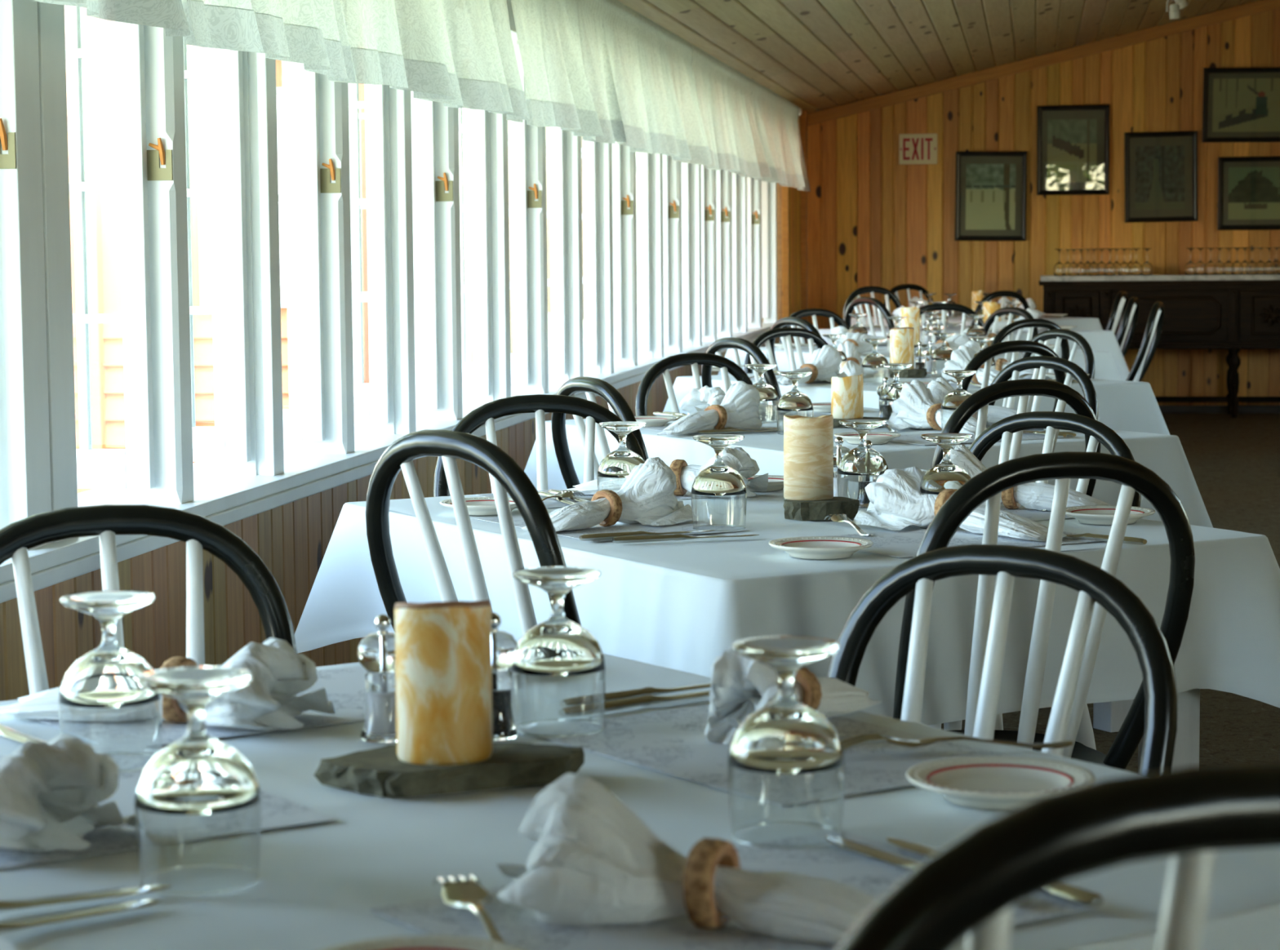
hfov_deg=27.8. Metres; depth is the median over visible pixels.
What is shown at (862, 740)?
fork
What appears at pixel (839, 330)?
napkin
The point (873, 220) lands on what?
wall
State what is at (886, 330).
placemat
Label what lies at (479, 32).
valance
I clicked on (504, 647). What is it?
pepper mill
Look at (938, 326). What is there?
pepper mill
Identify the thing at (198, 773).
goblet
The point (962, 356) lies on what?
napkin
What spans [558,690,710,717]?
knife
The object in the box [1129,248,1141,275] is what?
wine glass
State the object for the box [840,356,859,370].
napkin ring
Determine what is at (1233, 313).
sideboard
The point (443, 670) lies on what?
pillar candle
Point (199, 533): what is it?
chair
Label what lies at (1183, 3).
spotlight
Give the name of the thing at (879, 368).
bread plate
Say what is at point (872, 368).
fork
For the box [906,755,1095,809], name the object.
bread plate
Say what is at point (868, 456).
pepper mill
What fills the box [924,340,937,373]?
salt mill
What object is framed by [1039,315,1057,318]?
knife
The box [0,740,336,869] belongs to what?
placemat
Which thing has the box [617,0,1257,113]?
ceiling
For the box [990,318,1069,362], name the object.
chair
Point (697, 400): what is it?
napkin
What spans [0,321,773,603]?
window sill
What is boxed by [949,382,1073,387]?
placemat
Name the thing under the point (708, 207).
window
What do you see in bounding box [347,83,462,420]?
window
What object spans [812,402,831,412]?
bread plate
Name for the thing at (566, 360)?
window
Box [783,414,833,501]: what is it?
pillar candle
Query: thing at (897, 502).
napkin
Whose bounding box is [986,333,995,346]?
napkin ring
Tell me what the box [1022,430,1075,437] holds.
knife
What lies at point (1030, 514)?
placemat
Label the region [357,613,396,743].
salt shaker
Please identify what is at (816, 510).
stone slab
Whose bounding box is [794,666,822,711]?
napkin ring
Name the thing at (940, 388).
napkin
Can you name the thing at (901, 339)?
pillar candle
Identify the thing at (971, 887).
chair
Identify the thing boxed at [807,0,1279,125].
trim
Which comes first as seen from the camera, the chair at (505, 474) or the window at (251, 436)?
the chair at (505, 474)
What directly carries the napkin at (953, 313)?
on the placemat
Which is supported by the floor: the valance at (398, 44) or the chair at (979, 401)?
the chair at (979, 401)
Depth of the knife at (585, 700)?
2.70 m
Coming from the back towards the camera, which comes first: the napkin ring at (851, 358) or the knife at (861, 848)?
the napkin ring at (851, 358)
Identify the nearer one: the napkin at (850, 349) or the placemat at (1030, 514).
the placemat at (1030, 514)
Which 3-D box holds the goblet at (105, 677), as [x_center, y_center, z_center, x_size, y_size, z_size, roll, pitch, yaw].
[-0.490,0.190,2.393,0.094,0.156,0.094,0,5,9]
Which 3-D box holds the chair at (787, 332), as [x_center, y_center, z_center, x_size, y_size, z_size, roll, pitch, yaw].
[0.711,-0.118,10.120,0.450,0.907,0.509,-3,6,-31]
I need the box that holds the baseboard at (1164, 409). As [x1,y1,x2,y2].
[1158,405,1279,413]
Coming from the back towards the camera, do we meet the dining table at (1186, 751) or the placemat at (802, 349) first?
the placemat at (802, 349)
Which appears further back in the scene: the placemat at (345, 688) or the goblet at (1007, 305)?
the goblet at (1007, 305)
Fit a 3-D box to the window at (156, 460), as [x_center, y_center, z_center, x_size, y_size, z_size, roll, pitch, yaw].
[-1.079,-0.552,5.159,0.324,1.225,0.120,0,5,9]
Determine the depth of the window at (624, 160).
11.01 m
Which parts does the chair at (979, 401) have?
leg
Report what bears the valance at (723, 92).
hanging from the curtain rod
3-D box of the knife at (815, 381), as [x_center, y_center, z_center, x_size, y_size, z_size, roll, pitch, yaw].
[0.665,-0.330,9.021,0.248,0.011,0.023,-3,6,-31]
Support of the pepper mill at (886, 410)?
on the tablecloth at (1164, 455)
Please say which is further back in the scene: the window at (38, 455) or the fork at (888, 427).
the fork at (888, 427)
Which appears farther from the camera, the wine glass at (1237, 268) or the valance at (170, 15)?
the wine glass at (1237, 268)
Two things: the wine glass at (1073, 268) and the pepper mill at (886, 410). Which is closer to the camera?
the pepper mill at (886, 410)
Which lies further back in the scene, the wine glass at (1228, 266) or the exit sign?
the exit sign
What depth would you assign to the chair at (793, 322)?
11.11 m
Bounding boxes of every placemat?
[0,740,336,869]
[3,666,368,750]
[369,831,1100,949]
[474,489,714,508]
[475,515,750,542]
[517,704,1012,806]
[640,422,783,435]
[675,411,830,419]
[749,376,869,383]
[792,347,880,351]
[830,528,1098,557]
[857,503,1074,520]
[862,369,888,373]
[866,328,920,331]
[888,432,1066,444]
[936,375,1051,379]
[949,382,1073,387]
[991,329,1044,333]
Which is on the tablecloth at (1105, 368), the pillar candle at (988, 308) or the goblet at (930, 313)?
the goblet at (930, 313)
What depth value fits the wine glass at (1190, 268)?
18.23 m
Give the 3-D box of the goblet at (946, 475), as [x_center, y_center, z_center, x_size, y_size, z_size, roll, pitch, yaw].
[0.514,0.011,4.340,0.094,0.156,0.094,0,5,9]
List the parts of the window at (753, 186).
sash, latch plate, post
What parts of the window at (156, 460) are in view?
sash, latch plate, post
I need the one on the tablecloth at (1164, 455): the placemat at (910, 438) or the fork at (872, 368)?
the placemat at (910, 438)
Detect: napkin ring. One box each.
[154,656,198,723]
[591,489,622,526]
[669,459,687,496]
[683,837,740,928]
[703,404,727,429]
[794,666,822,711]
[800,363,817,383]
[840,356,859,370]
[843,338,858,346]
[926,403,951,430]
[933,488,959,528]
[935,339,950,347]
[971,364,984,384]
[972,412,977,419]
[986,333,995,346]
[995,358,1008,371]
[1000,487,1020,509]
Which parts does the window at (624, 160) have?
latch plate, post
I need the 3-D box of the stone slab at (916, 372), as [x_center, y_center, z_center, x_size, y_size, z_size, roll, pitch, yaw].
[0.961,-0.367,9.323,0.136,0.030,0.102,1,5,15]
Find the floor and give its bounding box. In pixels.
[941,413,1279,773]
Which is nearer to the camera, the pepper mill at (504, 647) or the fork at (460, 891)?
the fork at (460, 891)
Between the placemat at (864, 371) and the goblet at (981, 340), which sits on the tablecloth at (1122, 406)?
the placemat at (864, 371)
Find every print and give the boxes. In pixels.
[965,164,1015,229]
[1047,119,1097,182]
[1135,145,1184,209]
[1212,78,1279,131]
[1227,166,1279,219]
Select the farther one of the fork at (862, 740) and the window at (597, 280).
the window at (597, 280)
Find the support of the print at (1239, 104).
attached to the framed picture at (1240, 104)
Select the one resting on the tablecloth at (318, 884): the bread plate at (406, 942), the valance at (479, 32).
the bread plate at (406, 942)
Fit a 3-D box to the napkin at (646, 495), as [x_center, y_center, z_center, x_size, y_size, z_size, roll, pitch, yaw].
[-0.044,0.032,4.394,0.337,0.111,0.150,-5,7,-43]
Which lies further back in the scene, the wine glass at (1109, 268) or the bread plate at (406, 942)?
the wine glass at (1109, 268)
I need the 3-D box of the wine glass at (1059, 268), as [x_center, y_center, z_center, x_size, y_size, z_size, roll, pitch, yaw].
[2.979,-1.512,18.390,0.083,0.189,0.083,0,5,9]
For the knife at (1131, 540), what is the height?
0.011 m
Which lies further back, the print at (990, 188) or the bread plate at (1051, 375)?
the print at (990, 188)
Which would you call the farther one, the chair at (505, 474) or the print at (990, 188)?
the print at (990, 188)
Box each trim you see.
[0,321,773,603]
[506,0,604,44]
[782,186,790,341]
[800,110,808,343]
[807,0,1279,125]
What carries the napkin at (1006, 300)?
on the placemat
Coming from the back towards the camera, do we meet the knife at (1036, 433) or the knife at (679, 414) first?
the knife at (679, 414)
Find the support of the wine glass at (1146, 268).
on the sideboard
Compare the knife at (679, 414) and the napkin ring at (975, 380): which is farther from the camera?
the napkin ring at (975, 380)
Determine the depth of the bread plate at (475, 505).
4.62 m
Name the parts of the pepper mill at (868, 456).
knob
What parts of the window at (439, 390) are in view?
latch plate, post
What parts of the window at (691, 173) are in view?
post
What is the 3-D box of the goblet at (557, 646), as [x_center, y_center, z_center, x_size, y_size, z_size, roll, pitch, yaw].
[-0.081,0.173,2.549,0.094,0.156,0.094,0,5,9]
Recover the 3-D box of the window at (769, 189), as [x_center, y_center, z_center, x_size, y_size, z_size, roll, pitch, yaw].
[0.741,-1.616,17.104,0.340,1.225,0.104,-1,5,-2]
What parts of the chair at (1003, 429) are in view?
leg, leg, leg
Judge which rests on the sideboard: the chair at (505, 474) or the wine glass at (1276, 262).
the wine glass at (1276, 262)
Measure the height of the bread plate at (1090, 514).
0.020 m
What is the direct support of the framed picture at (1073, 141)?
attached to the wall at (873, 220)
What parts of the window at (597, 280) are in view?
post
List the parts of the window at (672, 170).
sash, latch plate, post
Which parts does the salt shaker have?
knob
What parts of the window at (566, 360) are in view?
post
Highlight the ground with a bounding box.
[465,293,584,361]
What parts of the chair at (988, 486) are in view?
seat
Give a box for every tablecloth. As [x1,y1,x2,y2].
[0,653,1279,949]
[294,480,1279,725]
[524,407,1213,528]
[662,368,1169,435]
[717,342,1120,380]
[813,324,1129,381]
[850,315,1102,330]
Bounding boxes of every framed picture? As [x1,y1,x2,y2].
[955,151,1026,240]
[1036,104,1110,195]
[1124,130,1197,222]
[1202,67,1279,142]
[1217,155,1279,230]
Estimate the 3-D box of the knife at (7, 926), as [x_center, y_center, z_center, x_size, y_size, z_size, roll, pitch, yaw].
[-0.445,0.314,1.798,0.248,0.011,0.023,-4,6,-38]
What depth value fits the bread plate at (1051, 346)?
11.65 m
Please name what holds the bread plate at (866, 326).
on the tablecloth at (1098, 340)
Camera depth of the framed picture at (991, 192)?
18.80 m
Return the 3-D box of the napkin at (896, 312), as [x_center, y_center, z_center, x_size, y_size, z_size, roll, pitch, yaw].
[1.636,-0.916,14.961,0.389,0.124,0.157,-1,5,-10]
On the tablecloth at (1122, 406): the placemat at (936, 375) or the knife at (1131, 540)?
the placemat at (936, 375)
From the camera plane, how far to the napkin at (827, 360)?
8.99 m
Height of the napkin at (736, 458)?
0.094 m
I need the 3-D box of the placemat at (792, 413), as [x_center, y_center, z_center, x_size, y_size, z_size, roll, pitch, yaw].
[0.313,-0.166,7.262,0.430,0.001,0.300,-3,6,-28]
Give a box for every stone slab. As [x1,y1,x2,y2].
[313,742,584,798]
[782,497,859,520]
[833,417,886,427]
[888,368,927,377]
[914,344,927,347]
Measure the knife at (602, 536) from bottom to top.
0.011 m
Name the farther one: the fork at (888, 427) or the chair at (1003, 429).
the fork at (888, 427)
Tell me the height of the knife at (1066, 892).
0.011 m
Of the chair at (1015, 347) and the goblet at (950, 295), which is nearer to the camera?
the chair at (1015, 347)
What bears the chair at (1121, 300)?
on the floor
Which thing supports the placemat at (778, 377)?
on the tablecloth at (1122, 406)
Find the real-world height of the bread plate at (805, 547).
0.020 m
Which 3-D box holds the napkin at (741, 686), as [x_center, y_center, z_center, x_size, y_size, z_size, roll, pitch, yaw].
[0.169,0.200,2.548,0.121,0.096,0.300,3,6,32]
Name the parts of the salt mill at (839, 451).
knob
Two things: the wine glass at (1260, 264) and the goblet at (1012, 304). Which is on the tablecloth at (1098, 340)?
the goblet at (1012, 304)
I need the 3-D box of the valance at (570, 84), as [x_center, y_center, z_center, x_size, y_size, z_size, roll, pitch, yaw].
[-0.198,-1.369,8.377,0.148,0.556,1.720,0,5,9]
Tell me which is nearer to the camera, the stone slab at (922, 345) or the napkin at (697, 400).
the napkin at (697, 400)
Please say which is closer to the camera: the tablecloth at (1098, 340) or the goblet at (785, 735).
the goblet at (785, 735)
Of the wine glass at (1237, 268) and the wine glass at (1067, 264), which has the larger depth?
the wine glass at (1067, 264)
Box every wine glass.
[1053,248,1065,275]
[1063,248,1070,275]
[1067,248,1078,275]
[1077,248,1086,275]
[1084,248,1090,275]
[1088,248,1099,275]
[1097,248,1106,275]
[1103,248,1115,275]
[1113,248,1119,275]
[1118,248,1129,275]
[1127,248,1133,275]
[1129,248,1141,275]
[1141,248,1152,275]
[1184,248,1196,275]
[1195,248,1205,274]
[1204,247,1216,275]
[1215,247,1223,274]
[1222,247,1232,274]
[1232,247,1243,274]
[1241,247,1248,274]
[1245,247,1257,274]
[1256,247,1264,274]
[1262,247,1275,274]
[1272,247,1279,274]
[1276,247,1279,274]
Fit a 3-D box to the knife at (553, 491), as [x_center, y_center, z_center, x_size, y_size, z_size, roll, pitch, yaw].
[-0.128,0.041,4.869,0.023,0.011,0.248,-2,5,-20]
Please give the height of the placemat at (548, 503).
0.001 m
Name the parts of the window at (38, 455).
latch plate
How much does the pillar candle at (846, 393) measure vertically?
0.118 m
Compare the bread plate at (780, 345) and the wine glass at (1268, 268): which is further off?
the wine glass at (1268, 268)
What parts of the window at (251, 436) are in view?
sash, post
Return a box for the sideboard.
[1039,274,1279,417]
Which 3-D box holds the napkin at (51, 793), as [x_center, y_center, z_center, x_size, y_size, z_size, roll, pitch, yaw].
[-0.572,0.248,2.123,0.362,0.086,0.167,2,6,29]
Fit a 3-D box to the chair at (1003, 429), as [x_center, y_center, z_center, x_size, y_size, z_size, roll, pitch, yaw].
[0.686,0.329,5.142,0.450,0.888,0.509,4,7,42]
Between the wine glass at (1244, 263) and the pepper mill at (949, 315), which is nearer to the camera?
the pepper mill at (949, 315)
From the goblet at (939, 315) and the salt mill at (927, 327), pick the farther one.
the goblet at (939, 315)
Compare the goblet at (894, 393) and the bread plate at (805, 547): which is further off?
the goblet at (894, 393)
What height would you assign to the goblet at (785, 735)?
0.156 m
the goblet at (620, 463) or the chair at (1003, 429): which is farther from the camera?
the chair at (1003, 429)
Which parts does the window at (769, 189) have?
sash, post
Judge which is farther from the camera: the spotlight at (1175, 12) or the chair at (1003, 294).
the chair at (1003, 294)
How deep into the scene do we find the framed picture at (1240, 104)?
18.48 m
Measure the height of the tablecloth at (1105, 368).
0.295 m
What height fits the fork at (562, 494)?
0.018 m
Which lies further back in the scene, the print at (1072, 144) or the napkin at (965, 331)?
the print at (1072, 144)
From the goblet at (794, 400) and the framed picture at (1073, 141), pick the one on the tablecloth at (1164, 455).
the goblet at (794, 400)
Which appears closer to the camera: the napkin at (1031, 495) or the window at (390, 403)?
the napkin at (1031, 495)
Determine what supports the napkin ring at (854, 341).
attached to the napkin at (864, 346)
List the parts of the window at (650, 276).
sash, post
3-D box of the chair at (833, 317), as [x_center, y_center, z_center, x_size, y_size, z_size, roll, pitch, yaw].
[0.991,-0.358,12.761,0.450,0.918,0.509,-3,6,-31]
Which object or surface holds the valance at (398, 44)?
hanging from the curtain rod
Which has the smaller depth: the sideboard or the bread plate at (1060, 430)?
the bread plate at (1060, 430)
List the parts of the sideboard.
door, cornice, door, octagonal moulding, moulding, leg, leg, door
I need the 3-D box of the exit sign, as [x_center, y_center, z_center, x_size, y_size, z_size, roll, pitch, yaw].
[2.028,-2.376,18.865,0.276,0.220,0.034,0,5,9]
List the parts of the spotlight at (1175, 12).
arm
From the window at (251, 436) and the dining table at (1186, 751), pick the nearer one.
the dining table at (1186, 751)
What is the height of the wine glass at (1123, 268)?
0.189 m
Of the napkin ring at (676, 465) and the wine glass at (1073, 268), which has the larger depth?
the wine glass at (1073, 268)
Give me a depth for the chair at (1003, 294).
15.83 m
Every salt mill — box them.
[833,436,850,497]
[922,319,933,345]
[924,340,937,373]
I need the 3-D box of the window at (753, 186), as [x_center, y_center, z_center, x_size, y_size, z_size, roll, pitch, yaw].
[0.591,-1.530,16.140,0.324,1.225,0.114,0,5,9]
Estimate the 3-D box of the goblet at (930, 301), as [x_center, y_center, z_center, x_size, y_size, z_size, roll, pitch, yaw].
[1.930,-1.133,17.235,0.094,0.156,0.094,0,5,9]
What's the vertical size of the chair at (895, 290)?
0.960 m
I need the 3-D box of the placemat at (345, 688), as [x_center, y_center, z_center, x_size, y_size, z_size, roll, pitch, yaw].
[-0.406,0.240,2.706,0.430,0.001,0.300,-4,6,-34]
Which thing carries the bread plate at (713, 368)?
on the tablecloth at (1122, 406)
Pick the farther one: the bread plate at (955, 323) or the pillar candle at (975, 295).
the pillar candle at (975, 295)
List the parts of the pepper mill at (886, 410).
knob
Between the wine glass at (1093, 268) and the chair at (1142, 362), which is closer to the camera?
the chair at (1142, 362)
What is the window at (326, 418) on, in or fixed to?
in the wall at (291, 540)
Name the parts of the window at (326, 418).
latch plate, post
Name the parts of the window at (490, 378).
post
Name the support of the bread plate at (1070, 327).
on the tablecloth at (1098, 340)
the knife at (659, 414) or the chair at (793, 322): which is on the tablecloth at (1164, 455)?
the knife at (659, 414)
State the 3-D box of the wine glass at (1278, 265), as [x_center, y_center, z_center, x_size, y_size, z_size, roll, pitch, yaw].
[4.511,-1.504,18.156,0.083,0.189,0.083,0,5,9]
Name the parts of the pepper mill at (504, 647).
knob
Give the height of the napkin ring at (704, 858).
0.063 m
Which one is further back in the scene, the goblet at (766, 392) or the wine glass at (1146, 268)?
the wine glass at (1146, 268)
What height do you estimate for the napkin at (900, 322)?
0.124 m
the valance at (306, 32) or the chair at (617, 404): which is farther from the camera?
the chair at (617, 404)
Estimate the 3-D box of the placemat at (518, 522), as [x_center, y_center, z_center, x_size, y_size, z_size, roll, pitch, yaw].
[-0.053,0.085,4.442,0.300,0.001,0.430,-3,6,-30]
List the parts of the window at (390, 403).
post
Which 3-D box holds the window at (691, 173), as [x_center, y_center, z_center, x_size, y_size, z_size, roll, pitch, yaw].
[0.145,-1.269,13.207,0.324,1.225,0.117,0,5,9]
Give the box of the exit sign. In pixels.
[898,133,937,164]
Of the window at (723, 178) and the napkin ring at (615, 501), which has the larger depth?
the window at (723, 178)
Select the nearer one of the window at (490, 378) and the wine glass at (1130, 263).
the window at (490, 378)
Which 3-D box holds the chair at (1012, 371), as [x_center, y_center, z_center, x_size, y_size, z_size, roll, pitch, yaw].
[1.001,0.117,7.443,0.509,0.903,0.450,-5,6,-39]
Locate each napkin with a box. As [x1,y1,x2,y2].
[0,637,335,730]
[0,733,145,853]
[496,773,879,946]
[520,457,698,531]
[563,446,768,497]
[656,381,762,435]
[679,385,791,416]
[704,648,881,745]
[777,344,847,385]
[826,325,889,346]
[836,340,863,376]
[840,332,872,353]
[853,466,1066,542]
[883,379,986,435]
[887,311,921,328]
[892,306,954,326]
[908,296,961,315]
[911,297,929,316]
[914,333,972,357]
[927,377,1017,425]
[939,444,1111,511]
[941,345,999,386]
[960,328,1014,347]
[964,340,1049,378]
[990,307,1039,331]
[997,297,1046,316]
[1000,306,1045,328]
[1017,297,1040,316]
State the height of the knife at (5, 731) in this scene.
0.011 m
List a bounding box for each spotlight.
[1165,0,1180,18]
[1171,0,1188,9]
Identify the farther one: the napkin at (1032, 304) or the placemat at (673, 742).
the napkin at (1032, 304)
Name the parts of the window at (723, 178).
sash, latch plate, post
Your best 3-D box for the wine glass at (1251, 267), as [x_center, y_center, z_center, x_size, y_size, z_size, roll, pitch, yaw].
[4.307,-1.507,18.212,0.083,0.189,0.083,0,5,9]
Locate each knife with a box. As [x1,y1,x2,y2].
[0,723,48,743]
[0,885,173,911]
[0,899,161,933]
[537,491,576,504]
[547,488,589,502]
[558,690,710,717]
[560,682,711,707]
[578,529,715,541]
[612,533,759,543]
[653,412,683,417]
[663,411,687,416]
[697,429,783,434]
[711,426,780,430]
[812,380,827,382]
[825,836,1031,906]
[886,837,1103,907]
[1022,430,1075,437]
[1022,431,1066,437]
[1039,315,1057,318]
[1064,533,1146,545]
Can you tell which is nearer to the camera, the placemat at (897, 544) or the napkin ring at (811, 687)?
the napkin ring at (811, 687)
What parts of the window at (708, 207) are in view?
sash, latch plate, post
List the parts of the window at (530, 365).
latch plate, post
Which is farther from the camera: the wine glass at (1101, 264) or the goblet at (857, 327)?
the wine glass at (1101, 264)
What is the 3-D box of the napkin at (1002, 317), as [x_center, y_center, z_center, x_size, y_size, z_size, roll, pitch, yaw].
[2.138,-0.882,14.524,0.389,0.124,0.157,3,6,35]
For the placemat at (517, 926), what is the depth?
1.84 m
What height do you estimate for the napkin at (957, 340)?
0.095 m
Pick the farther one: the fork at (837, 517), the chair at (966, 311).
the chair at (966, 311)
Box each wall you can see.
[0,115,800,702]
[807,0,1279,405]
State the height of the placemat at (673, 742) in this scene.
0.001 m
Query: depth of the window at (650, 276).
11.81 m
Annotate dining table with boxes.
[1093,699,1133,733]
[1137,688,1199,771]
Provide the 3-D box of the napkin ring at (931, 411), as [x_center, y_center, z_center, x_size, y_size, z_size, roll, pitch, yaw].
[0.766,-0.149,6.630,0.069,0.069,0.024,-3,6,-26]
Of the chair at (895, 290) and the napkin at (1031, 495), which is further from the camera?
the chair at (895, 290)
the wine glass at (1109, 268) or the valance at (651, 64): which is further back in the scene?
the wine glass at (1109, 268)
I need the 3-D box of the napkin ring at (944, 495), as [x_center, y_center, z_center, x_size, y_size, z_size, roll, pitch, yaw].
[0.519,0.057,4.300,0.069,0.070,0.024,-4,6,-36]
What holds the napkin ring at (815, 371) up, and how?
attached to the napkin at (827, 360)
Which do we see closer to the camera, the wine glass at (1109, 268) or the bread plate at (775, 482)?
the bread plate at (775, 482)
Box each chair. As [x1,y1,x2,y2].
[0,504,297,695]
[365,429,582,635]
[433,394,645,497]
[551,376,648,488]
[635,352,759,416]
[701,337,782,405]
[744,327,827,373]
[766,316,821,370]
[778,308,848,343]
[826,544,1177,774]
[835,763,1279,949]
[843,286,902,325]
[844,297,895,337]
[884,284,933,306]
[893,451,1195,770]
[918,302,987,342]
[927,378,1101,729]
[943,411,1141,750]
[955,340,1066,412]
[970,290,1030,325]
[982,306,1038,340]
[988,355,1097,419]
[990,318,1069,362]
[1019,328,1094,378]
[1105,290,1128,338]
[1116,296,1139,357]
[1125,301,1164,382]
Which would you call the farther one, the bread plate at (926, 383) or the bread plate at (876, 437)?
the bread plate at (926, 383)
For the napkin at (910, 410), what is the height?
0.124 m
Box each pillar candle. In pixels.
[394,600,493,765]
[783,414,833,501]
[831,373,863,419]
[889,327,914,369]
[901,306,919,345]
[971,290,984,311]
[982,302,1000,323]
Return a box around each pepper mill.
[490,612,519,741]
[857,440,881,507]
[876,377,892,420]
[914,341,926,368]
[933,319,944,344]
[941,311,948,328]
[946,298,951,317]
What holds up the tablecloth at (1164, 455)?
on the dining table at (1109, 717)
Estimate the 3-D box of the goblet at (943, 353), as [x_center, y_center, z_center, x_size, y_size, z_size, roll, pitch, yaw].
[1.100,-0.435,9.364,0.094,0.156,0.094,0,5,9]
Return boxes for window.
[0,0,77,551]
[64,4,369,493]
[65,0,193,504]
[182,2,284,475]
[206,47,354,453]
[282,61,416,434]
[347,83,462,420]
[410,90,511,404]
[458,40,548,393]
[507,126,583,382]
[546,140,613,373]
[581,141,637,365]
[635,151,663,357]
[635,151,702,346]
[635,154,682,351]
[701,164,716,341]
[715,168,732,337]
[731,172,747,332]
[746,177,761,327]
[761,181,777,323]
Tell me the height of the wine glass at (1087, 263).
0.189 m
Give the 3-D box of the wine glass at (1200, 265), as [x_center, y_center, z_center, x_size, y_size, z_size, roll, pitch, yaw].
[3.983,-1.521,18.402,0.083,0.189,0.083,0,5,9]
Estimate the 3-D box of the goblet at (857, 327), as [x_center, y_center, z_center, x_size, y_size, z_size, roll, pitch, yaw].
[1.022,-0.679,12.148,0.094,0.156,0.094,0,5,9]
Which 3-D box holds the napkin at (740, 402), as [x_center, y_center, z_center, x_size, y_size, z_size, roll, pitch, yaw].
[0.168,-0.176,6.662,0.157,0.124,0.389,4,7,40]
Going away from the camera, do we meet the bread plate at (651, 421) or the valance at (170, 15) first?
the valance at (170, 15)
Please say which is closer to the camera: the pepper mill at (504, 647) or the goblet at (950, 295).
the pepper mill at (504, 647)
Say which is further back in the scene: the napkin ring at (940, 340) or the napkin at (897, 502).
the napkin ring at (940, 340)
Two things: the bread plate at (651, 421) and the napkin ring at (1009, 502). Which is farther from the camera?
the bread plate at (651, 421)
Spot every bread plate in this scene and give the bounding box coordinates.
[320,935,524,949]
[439,497,516,515]
[509,667,520,675]
[634,416,675,426]
[711,364,744,371]
[746,475,783,491]
[768,536,873,559]
[774,342,805,348]
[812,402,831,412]
[834,431,901,444]
[851,324,876,328]
[872,367,888,370]
[901,381,930,387]
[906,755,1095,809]
[950,322,961,326]
[1043,313,1067,317]
[1043,428,1074,431]
[1045,373,1089,379]
[1048,344,1055,349]
[1058,325,1077,329]
[1065,505,1155,524]
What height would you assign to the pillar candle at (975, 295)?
0.156 m
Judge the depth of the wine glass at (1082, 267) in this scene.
18.34 m
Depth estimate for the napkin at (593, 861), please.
1.79 m
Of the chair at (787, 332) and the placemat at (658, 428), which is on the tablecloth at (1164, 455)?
the placemat at (658, 428)
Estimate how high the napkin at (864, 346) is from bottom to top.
0.094 m
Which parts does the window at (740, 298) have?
sash, post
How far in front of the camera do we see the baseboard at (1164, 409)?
18.68 m
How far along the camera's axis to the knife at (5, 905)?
1.88 m
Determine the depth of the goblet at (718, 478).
4.33 m
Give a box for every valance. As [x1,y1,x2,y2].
[34,0,191,36]
[182,0,347,79]
[328,0,463,106]
[440,0,529,122]
[511,0,626,143]
[602,0,712,164]
[691,44,771,177]
[751,79,810,191]
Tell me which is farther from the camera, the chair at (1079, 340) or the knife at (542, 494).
the chair at (1079, 340)
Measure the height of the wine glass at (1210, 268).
0.189 m
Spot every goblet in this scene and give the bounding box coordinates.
[57,590,162,772]
[133,666,261,894]
[510,566,605,737]
[596,421,646,491]
[690,434,746,531]
[727,635,844,848]
[745,364,778,423]
[776,371,813,434]
[822,333,847,365]
[836,419,888,508]
[848,313,867,334]
[861,338,888,385]
[878,363,912,411]
[886,315,906,351]
[908,301,924,318]
[919,433,973,530]
[920,311,939,343]
[923,293,936,304]
[930,333,955,377]
[932,302,948,329]
[940,369,977,432]
[943,293,957,317]
[965,314,986,349]
[968,337,995,369]
[973,301,990,321]
[1004,302,1021,319]
[1006,297,1019,306]
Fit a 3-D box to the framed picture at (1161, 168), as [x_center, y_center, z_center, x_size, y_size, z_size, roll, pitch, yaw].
[3.744,-2.143,18.602,0.528,0.654,0.028,0,5,9]
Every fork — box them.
[431,875,506,943]
[515,489,585,508]
[823,513,872,535]
[840,733,1072,751]
[862,367,879,370]
[883,423,897,431]
[946,379,981,386]
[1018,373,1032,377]
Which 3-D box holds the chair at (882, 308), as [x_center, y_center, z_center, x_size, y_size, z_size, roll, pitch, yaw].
[1.413,-0.486,13.972,0.509,0.956,0.450,-3,6,-30]
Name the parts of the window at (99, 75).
post, pane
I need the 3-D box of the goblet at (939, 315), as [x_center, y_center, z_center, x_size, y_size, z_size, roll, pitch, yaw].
[1.685,-0.895,14.546,0.094,0.156,0.094,0,5,9]
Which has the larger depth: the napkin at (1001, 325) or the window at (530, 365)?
the napkin at (1001, 325)
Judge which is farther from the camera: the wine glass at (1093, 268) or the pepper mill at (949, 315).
the wine glass at (1093, 268)
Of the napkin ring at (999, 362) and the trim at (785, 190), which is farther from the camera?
the trim at (785, 190)
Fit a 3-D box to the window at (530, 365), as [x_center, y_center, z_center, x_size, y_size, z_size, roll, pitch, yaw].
[-0.490,-0.892,8.972,0.344,1.225,0.105,-1,5,-8]

